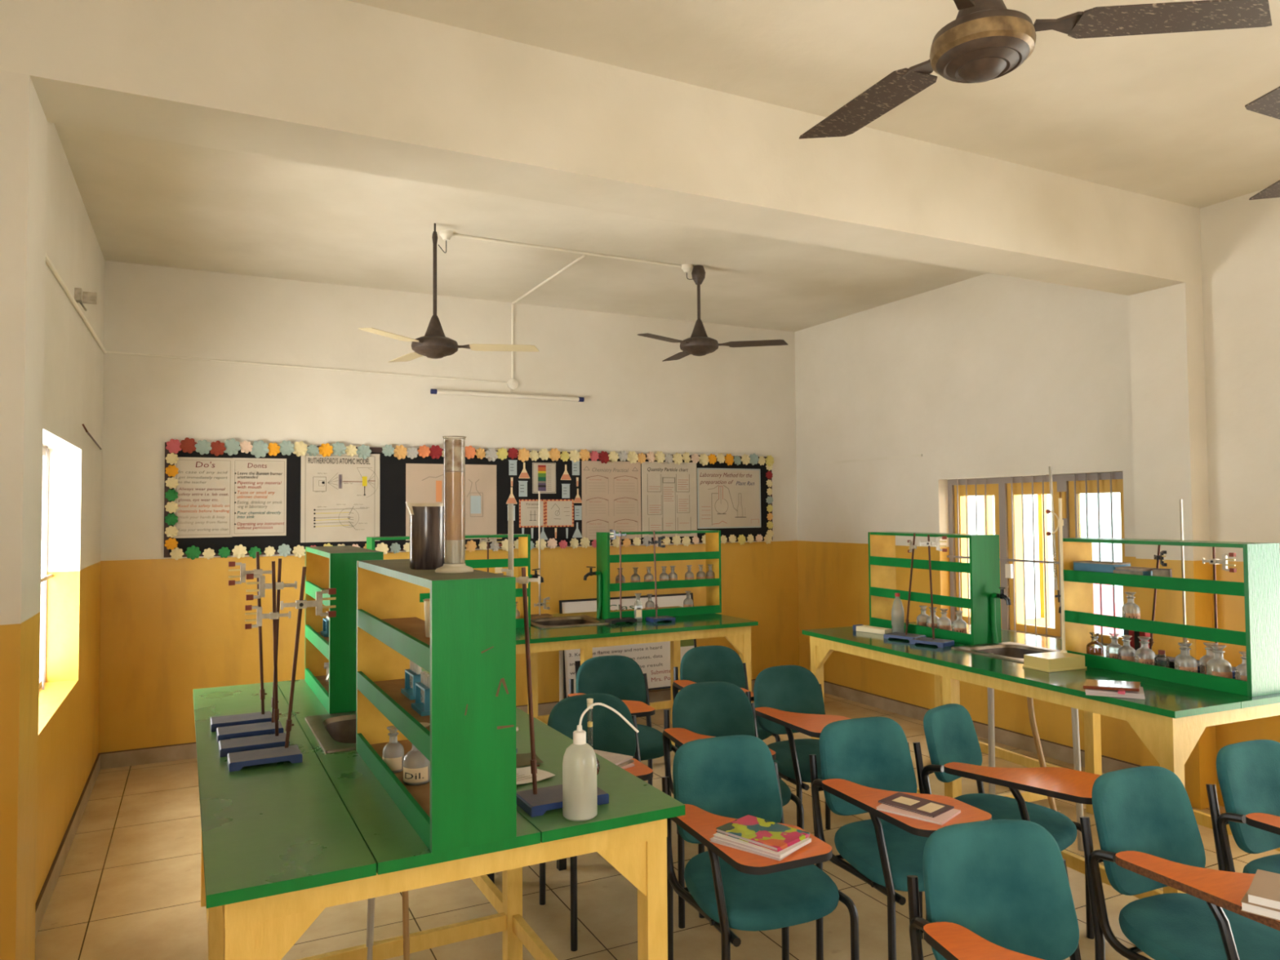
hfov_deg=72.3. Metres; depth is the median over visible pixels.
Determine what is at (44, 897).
baseboard
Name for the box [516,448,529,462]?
paper flower
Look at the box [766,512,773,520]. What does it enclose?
paper flower
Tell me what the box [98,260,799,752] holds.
wall
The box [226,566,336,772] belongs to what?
stand
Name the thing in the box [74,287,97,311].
wall bracket
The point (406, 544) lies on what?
paper flower
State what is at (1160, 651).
jar
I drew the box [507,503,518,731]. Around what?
burette
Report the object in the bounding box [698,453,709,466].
paper flower
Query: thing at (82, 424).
wall hook
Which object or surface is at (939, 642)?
stand
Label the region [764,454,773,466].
paper flower
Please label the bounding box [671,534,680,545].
paper flower
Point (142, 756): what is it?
baseboard
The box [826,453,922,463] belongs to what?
batten
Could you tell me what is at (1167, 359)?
pillar
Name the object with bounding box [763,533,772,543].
paper flower
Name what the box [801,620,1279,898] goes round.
lab bench
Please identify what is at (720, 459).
paper flower
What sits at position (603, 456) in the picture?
paper flower
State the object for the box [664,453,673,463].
paper flower
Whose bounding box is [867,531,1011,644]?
rack
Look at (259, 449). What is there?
paper flower
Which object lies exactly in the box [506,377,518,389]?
junction box
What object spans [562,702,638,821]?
wash bottle
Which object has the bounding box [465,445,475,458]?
paper flower
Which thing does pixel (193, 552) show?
paper flower
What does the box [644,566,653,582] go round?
bottle
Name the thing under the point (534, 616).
stand
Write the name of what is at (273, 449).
paper flower
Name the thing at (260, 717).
stand
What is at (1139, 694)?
notebook
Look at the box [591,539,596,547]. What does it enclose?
paper flower
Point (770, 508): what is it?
paper flower
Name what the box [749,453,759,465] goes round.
paper flower
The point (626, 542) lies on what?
paper flower
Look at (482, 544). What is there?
paper flower
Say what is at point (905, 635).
stand
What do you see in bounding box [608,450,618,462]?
paper flower
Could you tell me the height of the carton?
0.190 m
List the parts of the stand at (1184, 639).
rod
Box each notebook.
[709,836,798,861]
[713,832,811,858]
[715,814,809,852]
[875,803,960,825]
[877,791,954,817]
[1083,679,1140,691]
[1084,686,1144,697]
[1085,692,1145,699]
[1240,888,1279,920]
[1247,869,1279,911]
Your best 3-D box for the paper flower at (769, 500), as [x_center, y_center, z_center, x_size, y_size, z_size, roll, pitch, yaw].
[1.214,0.188,8.201,0.074,0.073,0.009,0,-2,-15]
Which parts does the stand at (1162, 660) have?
rod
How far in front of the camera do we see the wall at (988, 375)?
6.27 m
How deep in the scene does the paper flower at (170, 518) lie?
5.97 m
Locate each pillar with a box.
[0,70,47,959]
[1128,282,1217,809]
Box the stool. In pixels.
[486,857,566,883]
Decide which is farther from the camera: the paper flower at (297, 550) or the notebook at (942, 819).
the paper flower at (297, 550)
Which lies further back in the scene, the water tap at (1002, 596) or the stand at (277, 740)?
the water tap at (1002, 596)
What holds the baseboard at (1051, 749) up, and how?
attached to the wall at (988, 375)
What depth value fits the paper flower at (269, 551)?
6.25 m
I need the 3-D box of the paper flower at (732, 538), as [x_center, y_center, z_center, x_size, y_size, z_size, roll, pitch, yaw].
[0.846,0.537,8.001,0.082,0.082,0.010,20,-16,-22]
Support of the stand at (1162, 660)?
on the lab bench at (1172, 717)
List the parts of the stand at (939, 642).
rod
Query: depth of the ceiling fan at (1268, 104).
2.60 m
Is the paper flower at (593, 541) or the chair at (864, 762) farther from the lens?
the paper flower at (593, 541)
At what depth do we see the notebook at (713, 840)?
2.53 m
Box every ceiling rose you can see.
[438,230,453,253]
[680,263,695,279]
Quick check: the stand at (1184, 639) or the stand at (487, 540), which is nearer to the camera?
the stand at (1184, 639)
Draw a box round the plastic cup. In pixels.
[422,598,430,637]
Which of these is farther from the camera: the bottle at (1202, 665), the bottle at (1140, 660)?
the bottle at (1140, 660)
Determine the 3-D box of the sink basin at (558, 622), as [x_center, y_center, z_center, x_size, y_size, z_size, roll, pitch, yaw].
[-0.521,1.059,6.047,0.525,0.174,0.500,1,-2,-27]
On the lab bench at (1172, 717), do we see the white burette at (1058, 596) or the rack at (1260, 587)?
the rack at (1260, 587)
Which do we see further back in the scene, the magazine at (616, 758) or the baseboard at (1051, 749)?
the baseboard at (1051, 749)
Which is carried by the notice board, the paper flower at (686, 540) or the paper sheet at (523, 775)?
the paper flower at (686, 540)
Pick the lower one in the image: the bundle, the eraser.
the eraser
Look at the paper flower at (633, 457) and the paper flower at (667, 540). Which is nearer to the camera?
the paper flower at (633, 457)
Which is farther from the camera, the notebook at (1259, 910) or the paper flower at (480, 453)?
the paper flower at (480, 453)
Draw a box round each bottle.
[382,726,404,773]
[403,741,430,785]
[515,601,519,618]
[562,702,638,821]
[615,568,625,583]
[631,567,639,582]
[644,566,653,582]
[644,593,654,609]
[659,566,668,581]
[668,565,677,580]
[683,591,693,607]
[684,564,693,579]
[696,564,705,579]
[706,564,714,578]
[891,592,904,632]
[916,605,930,626]
[926,606,940,628]
[937,608,951,631]
[951,610,967,633]
[1086,631,1103,656]
[1106,632,1124,658]
[1117,635,1135,662]
[1121,591,1140,618]
[1134,635,1155,665]
[1173,642,1197,672]
[1175,643,1192,668]
[1199,642,1222,674]
[1205,644,1232,678]
[1235,651,1247,680]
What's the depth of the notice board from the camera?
6.81 m
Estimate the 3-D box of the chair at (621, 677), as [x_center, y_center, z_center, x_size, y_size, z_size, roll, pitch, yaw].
[-0.083,1.410,4.605,0.525,0.858,0.731,0,-2,-20]
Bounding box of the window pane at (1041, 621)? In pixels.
[1017,493,1050,626]
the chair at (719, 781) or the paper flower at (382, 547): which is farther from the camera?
the paper flower at (382, 547)
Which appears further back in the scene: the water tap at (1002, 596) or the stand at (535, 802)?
the water tap at (1002, 596)
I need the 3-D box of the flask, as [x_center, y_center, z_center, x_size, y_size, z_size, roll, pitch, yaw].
[-0.145,0.747,2.541,0.056,0.224,0.056,1,-2,-27]
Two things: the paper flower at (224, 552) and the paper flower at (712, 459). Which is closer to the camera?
the paper flower at (224, 552)
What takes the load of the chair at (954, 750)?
on the floor
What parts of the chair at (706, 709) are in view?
leg, arm frame, leg, backrest, leg, seat, leg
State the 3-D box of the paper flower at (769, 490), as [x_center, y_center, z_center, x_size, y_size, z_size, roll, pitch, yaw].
[1.213,0.110,8.205,0.076,0.075,0.007,1,-2,-36]
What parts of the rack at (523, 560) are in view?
panel, panel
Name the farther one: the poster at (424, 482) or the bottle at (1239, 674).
the poster at (424, 482)
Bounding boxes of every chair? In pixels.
[539,693,684,951]
[567,655,678,834]
[662,681,804,918]
[662,734,859,959]
[672,645,781,778]
[745,665,851,829]
[808,716,991,959]
[906,818,1080,959]
[913,703,1101,938]
[1079,765,1279,959]
[1205,739,1279,874]
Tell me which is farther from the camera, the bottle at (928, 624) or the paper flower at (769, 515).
the paper flower at (769, 515)
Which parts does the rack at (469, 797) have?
panel, panel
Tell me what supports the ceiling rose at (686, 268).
attached to the ceiling
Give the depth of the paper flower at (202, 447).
6.08 m
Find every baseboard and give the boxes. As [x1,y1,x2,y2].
[35,753,100,937]
[98,679,755,769]
[823,680,1141,773]
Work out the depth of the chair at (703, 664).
5.22 m
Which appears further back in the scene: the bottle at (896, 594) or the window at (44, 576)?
the bottle at (896, 594)
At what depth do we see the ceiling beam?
3.26 m
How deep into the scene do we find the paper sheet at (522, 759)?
2.69 m
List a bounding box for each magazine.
[593,749,632,764]
[617,759,633,767]
[621,763,634,768]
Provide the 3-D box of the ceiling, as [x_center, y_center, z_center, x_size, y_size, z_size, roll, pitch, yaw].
[2.117,-1.694,2.990,9.477,0.150,12.198,1,-2,-27]
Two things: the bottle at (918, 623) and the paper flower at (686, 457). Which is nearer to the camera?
the bottle at (918, 623)
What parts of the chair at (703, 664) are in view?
arm frame, leg, backrest, leg, seat, leg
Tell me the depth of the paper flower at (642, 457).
7.61 m
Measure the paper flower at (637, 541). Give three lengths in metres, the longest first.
0.080 x 0.080 x 0.011 m
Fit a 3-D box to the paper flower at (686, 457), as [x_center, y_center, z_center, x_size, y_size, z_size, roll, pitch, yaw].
[0.416,-0.200,7.811,0.103,0.102,0.013,1,-3,-42]
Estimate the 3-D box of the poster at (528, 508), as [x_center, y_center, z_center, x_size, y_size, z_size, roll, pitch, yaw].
[-0.882,0.273,7.156,0.222,0.227,0.004,1,-2,-27]
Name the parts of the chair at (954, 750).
leg, arm frame, backrest, leg, seat, leg, leg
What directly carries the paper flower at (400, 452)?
on the notice board
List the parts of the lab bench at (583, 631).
leg, leg, leg, leg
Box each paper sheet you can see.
[515,752,542,767]
[515,766,555,784]
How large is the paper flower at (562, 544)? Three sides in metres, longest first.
0.076 x 0.076 x 0.010 m
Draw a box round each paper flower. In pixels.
[164,453,178,464]
[164,465,178,476]
[164,476,178,488]
[164,489,177,501]
[164,501,178,513]
[164,513,177,524]
[164,525,177,537]
[164,537,177,550]
[165,439,182,453]
[169,547,183,559]
[179,437,196,453]
[185,545,200,559]
[195,440,211,454]
[202,547,215,559]
[210,440,226,456]
[217,546,230,558]
[223,438,240,455]
[231,544,247,558]
[240,440,253,453]
[248,546,261,558]
[250,440,269,457]
[264,546,275,556]
[267,442,279,455]
[277,543,291,556]
[278,440,294,455]
[292,440,307,456]
[292,545,305,557]
[306,444,319,456]
[318,443,333,457]
[332,441,346,456]
[345,444,357,456]
[355,444,371,459]
[375,542,388,554]
[382,444,394,456]
[390,542,400,553]
[393,444,407,459]
[403,542,409,551]
[405,446,418,458]
[417,444,430,457]
[428,444,442,458]
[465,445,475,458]
[465,539,476,551]
[475,447,485,458]
[478,541,487,550]
[484,448,497,461]
[489,541,499,551]
[496,447,507,460]
[500,538,512,551]
[507,447,518,458]
[513,539,518,548]
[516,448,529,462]
[528,449,538,461]
[530,541,533,550]
[535,538,546,550]
[538,448,550,460]
[546,537,557,548]
[548,448,560,461]
[559,540,567,548]
[560,451,568,461]
[568,449,580,462]
[569,537,578,548]
[579,448,590,461]
[579,537,590,548]
[589,450,599,461]
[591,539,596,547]
[598,450,609,463]
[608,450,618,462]
[611,536,622,547]
[617,450,627,461]
[622,537,631,546]
[626,451,638,463]
[632,537,640,546]
[637,453,646,463]
[642,535,651,546]
[646,451,655,462]
[654,451,665,462]
[662,536,670,545]
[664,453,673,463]
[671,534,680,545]
[672,452,683,464]
[681,536,690,546]
[682,451,690,463]
[690,453,699,463]
[692,536,698,544]
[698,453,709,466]
[701,534,705,544]
[707,453,716,464]
[715,453,724,463]
[720,534,727,543]
[724,453,733,465]
[728,534,736,542]
[733,455,741,465]
[737,534,746,545]
[741,453,750,465]
[746,533,754,542]
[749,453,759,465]
[755,533,762,542]
[758,456,765,465]
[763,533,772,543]
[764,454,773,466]
[765,462,772,471]
[765,471,773,479]
[765,496,773,503]
[766,479,772,487]
[766,487,772,495]
[766,504,773,511]
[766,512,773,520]
[766,520,773,528]
[766,529,773,537]
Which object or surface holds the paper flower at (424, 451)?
on the notice board
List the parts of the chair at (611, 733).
leg, leg, backrest, leg, leg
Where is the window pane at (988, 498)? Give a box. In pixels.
[963,495,993,616]
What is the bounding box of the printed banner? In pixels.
[559,592,696,698]
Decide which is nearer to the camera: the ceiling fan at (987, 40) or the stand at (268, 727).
the ceiling fan at (987, 40)
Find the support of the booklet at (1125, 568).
on the booklet at (1119, 571)
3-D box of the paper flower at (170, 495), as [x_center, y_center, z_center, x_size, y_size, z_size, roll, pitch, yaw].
[-3.198,0.104,5.979,0.084,0.084,0.011,-23,8,-20]
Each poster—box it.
[173,457,232,537]
[231,457,286,536]
[300,452,379,542]
[405,463,496,540]
[519,499,545,527]
[532,462,555,493]
[545,499,573,527]
[581,460,641,539]
[641,461,697,537]
[697,467,760,528]
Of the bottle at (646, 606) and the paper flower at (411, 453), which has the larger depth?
the paper flower at (411, 453)
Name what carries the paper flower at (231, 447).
on the notice board
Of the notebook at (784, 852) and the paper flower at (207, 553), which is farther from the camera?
the paper flower at (207, 553)
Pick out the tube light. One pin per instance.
(433, 391)
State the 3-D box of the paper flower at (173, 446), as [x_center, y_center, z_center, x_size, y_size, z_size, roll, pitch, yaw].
[-3.190,-0.232,5.995,0.100,0.100,0.012,1,-2,-32]
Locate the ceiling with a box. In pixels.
[53,0,1279,332]
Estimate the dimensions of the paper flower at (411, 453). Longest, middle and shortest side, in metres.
0.098 x 0.098 x 0.010 m
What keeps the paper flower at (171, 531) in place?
on the notice board
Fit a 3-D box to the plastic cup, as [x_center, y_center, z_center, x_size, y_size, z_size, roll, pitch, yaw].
[-0.582,0.386,2.456,0.054,0.104,0.054,1,-2,-27]
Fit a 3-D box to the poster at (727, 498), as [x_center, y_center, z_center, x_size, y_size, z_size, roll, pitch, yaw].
[0.821,0.167,8.018,0.685,0.546,0.004,1,-2,-27]
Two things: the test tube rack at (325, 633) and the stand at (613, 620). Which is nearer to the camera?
the test tube rack at (325, 633)
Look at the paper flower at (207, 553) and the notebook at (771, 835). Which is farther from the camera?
the paper flower at (207, 553)
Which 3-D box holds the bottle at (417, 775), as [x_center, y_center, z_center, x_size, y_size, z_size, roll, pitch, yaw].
[-0.621,0.772,2.437,0.074,0.135,0.075,1,-2,-27]
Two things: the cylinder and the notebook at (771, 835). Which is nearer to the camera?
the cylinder
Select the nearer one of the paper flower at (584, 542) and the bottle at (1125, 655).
the bottle at (1125, 655)
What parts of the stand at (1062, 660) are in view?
rod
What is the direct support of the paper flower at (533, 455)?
on the notice board
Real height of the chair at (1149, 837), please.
0.858 m
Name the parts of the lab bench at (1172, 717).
leg, leg, leg, leg, leg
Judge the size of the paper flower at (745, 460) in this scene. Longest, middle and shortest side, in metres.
0.107 x 0.107 x 0.014 m
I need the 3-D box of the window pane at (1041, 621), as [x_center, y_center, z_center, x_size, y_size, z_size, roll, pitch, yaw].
[2.868,0.553,6.422,0.330,1.057,0.035,1,-2,-27]
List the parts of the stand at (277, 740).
rod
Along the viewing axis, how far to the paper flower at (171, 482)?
5.98 m
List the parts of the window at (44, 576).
rail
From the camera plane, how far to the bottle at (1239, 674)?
3.64 m
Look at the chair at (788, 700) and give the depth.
4.45 m
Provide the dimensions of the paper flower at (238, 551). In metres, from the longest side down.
0.098 x 0.098 x 0.012 m
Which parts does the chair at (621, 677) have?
leg, backrest, leg, seat, leg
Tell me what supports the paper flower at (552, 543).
on the notice board
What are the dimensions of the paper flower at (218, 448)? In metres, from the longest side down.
0.111 x 0.111 x 0.013 m
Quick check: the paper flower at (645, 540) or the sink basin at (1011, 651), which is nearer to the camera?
the sink basin at (1011, 651)
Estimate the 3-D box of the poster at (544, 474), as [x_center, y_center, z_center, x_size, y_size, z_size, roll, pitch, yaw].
[-0.788,-0.016,7.214,0.206,0.253,0.004,1,-2,-27]
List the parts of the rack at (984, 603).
panel, panel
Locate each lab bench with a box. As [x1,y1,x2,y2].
[193,668,685,959]
[515,605,758,746]
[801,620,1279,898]
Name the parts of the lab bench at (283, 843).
leg, leg, leg, leg, leg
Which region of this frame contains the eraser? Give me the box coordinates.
[1117,689,1125,694]
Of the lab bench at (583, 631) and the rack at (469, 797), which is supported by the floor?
the lab bench at (583, 631)
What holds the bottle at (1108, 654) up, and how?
on the rack at (1260, 587)
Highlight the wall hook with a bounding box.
[81,423,101,449]
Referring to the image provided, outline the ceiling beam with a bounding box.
[0,0,1202,295]
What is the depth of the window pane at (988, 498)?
6.80 m
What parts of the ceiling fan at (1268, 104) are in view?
blade, blade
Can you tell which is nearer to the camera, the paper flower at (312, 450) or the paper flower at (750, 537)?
the paper flower at (312, 450)
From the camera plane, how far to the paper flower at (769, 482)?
8.21 m
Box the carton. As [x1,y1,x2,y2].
[1123,629,1150,654]
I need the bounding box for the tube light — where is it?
[430,388,584,401]
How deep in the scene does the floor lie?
3.78 m
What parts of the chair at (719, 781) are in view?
leg, arm frame, seat rail, leg, backrest, seat, leg, leg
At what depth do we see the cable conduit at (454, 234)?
5.70 m
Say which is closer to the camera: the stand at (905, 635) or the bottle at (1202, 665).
the bottle at (1202, 665)
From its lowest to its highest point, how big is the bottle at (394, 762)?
0.125 m
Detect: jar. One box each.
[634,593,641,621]
[1154,649,1169,667]
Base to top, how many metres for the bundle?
0.102 m
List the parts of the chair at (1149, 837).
leg, arm frame, seat rail, backrest, seat, leg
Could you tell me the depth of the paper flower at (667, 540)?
7.70 m
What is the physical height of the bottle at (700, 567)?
0.135 m
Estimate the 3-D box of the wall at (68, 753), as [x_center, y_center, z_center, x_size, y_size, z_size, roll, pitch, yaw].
[-1.369,0.039,1.167,0.240,3.384,10.318,1,-2,-27]
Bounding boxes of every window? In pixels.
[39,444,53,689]
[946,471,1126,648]
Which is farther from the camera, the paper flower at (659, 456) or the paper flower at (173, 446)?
the paper flower at (659, 456)
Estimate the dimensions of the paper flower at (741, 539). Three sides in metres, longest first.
0.096 x 0.096 x 0.012 m
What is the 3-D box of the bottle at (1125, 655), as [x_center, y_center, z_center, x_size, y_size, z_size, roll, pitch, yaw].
[2.294,0.804,4.127,0.076,0.140,0.076,1,-2,-27]
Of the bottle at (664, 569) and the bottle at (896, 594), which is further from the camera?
the bottle at (664, 569)
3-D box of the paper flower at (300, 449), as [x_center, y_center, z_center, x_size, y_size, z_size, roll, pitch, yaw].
[-2.470,-0.226,6.359,0.112,0.113,0.011,1,-2,-30]
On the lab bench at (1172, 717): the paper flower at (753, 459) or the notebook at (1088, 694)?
the notebook at (1088, 694)
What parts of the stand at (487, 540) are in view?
rod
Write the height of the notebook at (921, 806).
0.006 m
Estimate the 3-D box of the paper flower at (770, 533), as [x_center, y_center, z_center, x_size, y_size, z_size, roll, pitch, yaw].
[1.216,0.499,8.191,0.074,0.074,0.008,0,-2,-16]
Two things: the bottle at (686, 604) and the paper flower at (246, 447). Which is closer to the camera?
the paper flower at (246, 447)
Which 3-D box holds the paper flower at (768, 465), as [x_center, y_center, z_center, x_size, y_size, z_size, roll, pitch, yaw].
[1.211,-0.124,8.212,0.076,0.076,0.008,0,-2,-23]
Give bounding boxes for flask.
[582,697,599,777]
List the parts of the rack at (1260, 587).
panel, panel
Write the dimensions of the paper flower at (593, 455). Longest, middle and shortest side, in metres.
0.088 x 0.088 x 0.011 m
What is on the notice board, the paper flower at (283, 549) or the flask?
the paper flower at (283, 549)
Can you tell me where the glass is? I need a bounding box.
[419,722,430,727]
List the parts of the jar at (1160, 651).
lid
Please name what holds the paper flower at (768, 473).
on the notice board
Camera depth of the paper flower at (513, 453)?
7.09 m
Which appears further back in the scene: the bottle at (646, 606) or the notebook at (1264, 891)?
the bottle at (646, 606)
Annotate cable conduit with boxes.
[45,253,106,353]
[106,351,507,383]
[452,233,681,267]
[511,254,585,304]
[511,303,513,377]
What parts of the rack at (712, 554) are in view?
panel, panel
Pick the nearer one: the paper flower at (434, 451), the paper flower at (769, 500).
the paper flower at (434, 451)
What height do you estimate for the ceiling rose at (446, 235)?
0.133 m
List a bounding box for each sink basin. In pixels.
[305,711,355,753]
[530,614,608,628]
[951,641,1060,662]
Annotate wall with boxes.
[35,121,104,901]
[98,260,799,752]
[794,189,1279,806]
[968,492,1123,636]
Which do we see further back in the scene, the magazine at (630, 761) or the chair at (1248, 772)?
the magazine at (630, 761)
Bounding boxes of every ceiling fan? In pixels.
[358,222,539,362]
[637,265,788,361]
[799,0,1271,138]
[1244,86,1279,199]
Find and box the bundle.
[324,662,328,681]
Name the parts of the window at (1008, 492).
grill rail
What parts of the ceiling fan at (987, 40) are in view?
blade, blade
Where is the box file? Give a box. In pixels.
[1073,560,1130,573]
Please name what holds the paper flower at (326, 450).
on the notice board
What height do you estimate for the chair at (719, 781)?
0.858 m
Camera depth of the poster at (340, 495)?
6.49 m
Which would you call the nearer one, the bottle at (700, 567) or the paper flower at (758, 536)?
the bottle at (700, 567)
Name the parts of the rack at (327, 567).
panel, panel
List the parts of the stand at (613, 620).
rod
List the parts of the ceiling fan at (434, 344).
blade, blade, down rod, blade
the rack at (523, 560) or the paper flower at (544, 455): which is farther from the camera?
the paper flower at (544, 455)
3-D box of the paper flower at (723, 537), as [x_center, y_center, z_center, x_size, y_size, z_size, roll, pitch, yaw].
[0.759,0.539,7.958,0.080,0.080,0.010,-13,4,-30]
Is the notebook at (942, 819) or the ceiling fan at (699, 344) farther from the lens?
the ceiling fan at (699, 344)
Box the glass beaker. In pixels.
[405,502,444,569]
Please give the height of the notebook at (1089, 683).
0.020 m
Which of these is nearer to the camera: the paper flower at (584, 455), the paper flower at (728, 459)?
the paper flower at (584, 455)
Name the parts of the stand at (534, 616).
rod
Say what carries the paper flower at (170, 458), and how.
on the notice board
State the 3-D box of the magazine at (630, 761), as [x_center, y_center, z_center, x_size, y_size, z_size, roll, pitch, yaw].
[-0.164,1.092,3.405,0.231,0.008,0.160,-2,-3,39]
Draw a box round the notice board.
[163,437,773,559]
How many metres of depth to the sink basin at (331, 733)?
3.22 m
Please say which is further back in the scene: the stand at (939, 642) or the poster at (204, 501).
the poster at (204, 501)
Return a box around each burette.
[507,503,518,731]
[1048,466,1060,602]
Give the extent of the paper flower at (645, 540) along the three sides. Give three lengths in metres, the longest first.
0.098 x 0.097 x 0.010 m
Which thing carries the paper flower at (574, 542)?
on the notice board
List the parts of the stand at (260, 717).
rod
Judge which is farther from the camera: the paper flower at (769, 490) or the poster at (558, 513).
the paper flower at (769, 490)
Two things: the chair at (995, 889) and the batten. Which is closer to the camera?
the chair at (995, 889)
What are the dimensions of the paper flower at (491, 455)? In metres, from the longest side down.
0.108 x 0.108 x 0.015 m
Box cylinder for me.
[435,435,473,573]
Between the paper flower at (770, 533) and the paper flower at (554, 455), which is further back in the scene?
the paper flower at (770, 533)
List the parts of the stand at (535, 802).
rod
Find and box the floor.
[35,691,1279,959]
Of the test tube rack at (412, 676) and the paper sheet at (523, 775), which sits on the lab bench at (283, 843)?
the paper sheet at (523, 775)
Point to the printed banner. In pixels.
(653, 659)
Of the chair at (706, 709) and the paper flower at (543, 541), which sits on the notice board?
the paper flower at (543, 541)
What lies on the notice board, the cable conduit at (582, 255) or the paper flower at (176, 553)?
the paper flower at (176, 553)
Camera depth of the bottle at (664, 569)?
6.42 m
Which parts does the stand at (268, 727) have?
rod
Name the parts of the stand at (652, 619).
rod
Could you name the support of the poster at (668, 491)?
attached to the notice board
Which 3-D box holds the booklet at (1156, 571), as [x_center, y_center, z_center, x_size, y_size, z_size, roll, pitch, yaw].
[2.378,0.436,3.989,0.071,0.062,0.060,-2,-2,38]
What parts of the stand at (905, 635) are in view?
rod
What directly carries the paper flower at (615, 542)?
on the notice board
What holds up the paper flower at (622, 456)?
on the notice board
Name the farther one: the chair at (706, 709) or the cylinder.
the chair at (706, 709)
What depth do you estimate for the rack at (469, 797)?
2.05 m
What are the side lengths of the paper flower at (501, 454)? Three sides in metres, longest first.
0.103 x 0.103 x 0.013 m
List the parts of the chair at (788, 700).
leg, backrest, leg, arm frame, seat, leg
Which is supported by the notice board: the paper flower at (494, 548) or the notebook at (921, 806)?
the paper flower at (494, 548)
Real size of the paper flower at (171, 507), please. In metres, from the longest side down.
0.084 x 0.084 x 0.011 m
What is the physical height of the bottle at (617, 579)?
0.135 m
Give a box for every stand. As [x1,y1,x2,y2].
[210,551,271,731]
[216,558,297,742]
[218,560,290,757]
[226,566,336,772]
[480,537,502,572]
[494,567,608,817]
[530,491,553,619]
[604,529,636,624]
[645,530,675,622]
[883,533,925,641]
[910,534,954,647]
[1022,497,1086,672]
[1138,545,1182,666]
[1169,499,1199,666]
[1197,546,1245,676]
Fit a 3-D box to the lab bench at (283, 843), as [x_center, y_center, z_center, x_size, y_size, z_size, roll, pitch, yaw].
[-0.917,1.333,3.046,1.120,0.919,2.340,1,-2,-28]
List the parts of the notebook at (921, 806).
panel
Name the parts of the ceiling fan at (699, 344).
blade, blade, down rod, blade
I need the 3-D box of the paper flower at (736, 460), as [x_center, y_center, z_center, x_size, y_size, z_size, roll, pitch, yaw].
[0.896,-0.180,8.053,0.094,0.094,0.012,-47,20,-26]
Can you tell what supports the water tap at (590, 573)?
on the rack at (712, 554)
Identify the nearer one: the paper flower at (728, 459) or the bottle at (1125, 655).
the bottle at (1125, 655)
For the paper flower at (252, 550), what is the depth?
6.20 m
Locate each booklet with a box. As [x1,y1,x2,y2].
[1113,569,1152,575]
[1114,566,1153,571]
[1152,568,1172,577]
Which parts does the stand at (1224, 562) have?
rod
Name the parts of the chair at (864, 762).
leg, seat rail, arm frame, backrest, seat rail, seat, leg, leg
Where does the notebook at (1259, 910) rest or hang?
on the chair at (1149, 837)
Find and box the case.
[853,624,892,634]
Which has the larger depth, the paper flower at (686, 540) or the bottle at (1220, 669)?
the paper flower at (686, 540)
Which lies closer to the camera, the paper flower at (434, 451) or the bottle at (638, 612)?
the bottle at (638, 612)
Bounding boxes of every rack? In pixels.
[304,545,383,714]
[320,617,328,636]
[355,559,516,853]
[366,533,543,627]
[400,660,426,700]
[411,671,430,715]
[583,529,721,619]
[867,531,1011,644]
[1058,537,1279,697]
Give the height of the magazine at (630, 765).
0.008 m
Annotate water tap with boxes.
[532,568,543,582]
[583,566,595,580]
[995,586,1011,604]
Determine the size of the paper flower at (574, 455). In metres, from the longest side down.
0.110 x 0.110 x 0.014 m
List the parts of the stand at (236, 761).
rod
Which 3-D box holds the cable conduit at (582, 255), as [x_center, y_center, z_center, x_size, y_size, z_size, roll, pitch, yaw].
[-0.704,-1.469,6.486,0.018,0.018,1.490,1,-2,-27]
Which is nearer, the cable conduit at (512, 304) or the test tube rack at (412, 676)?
the test tube rack at (412, 676)
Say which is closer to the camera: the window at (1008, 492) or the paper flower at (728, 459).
the window at (1008, 492)

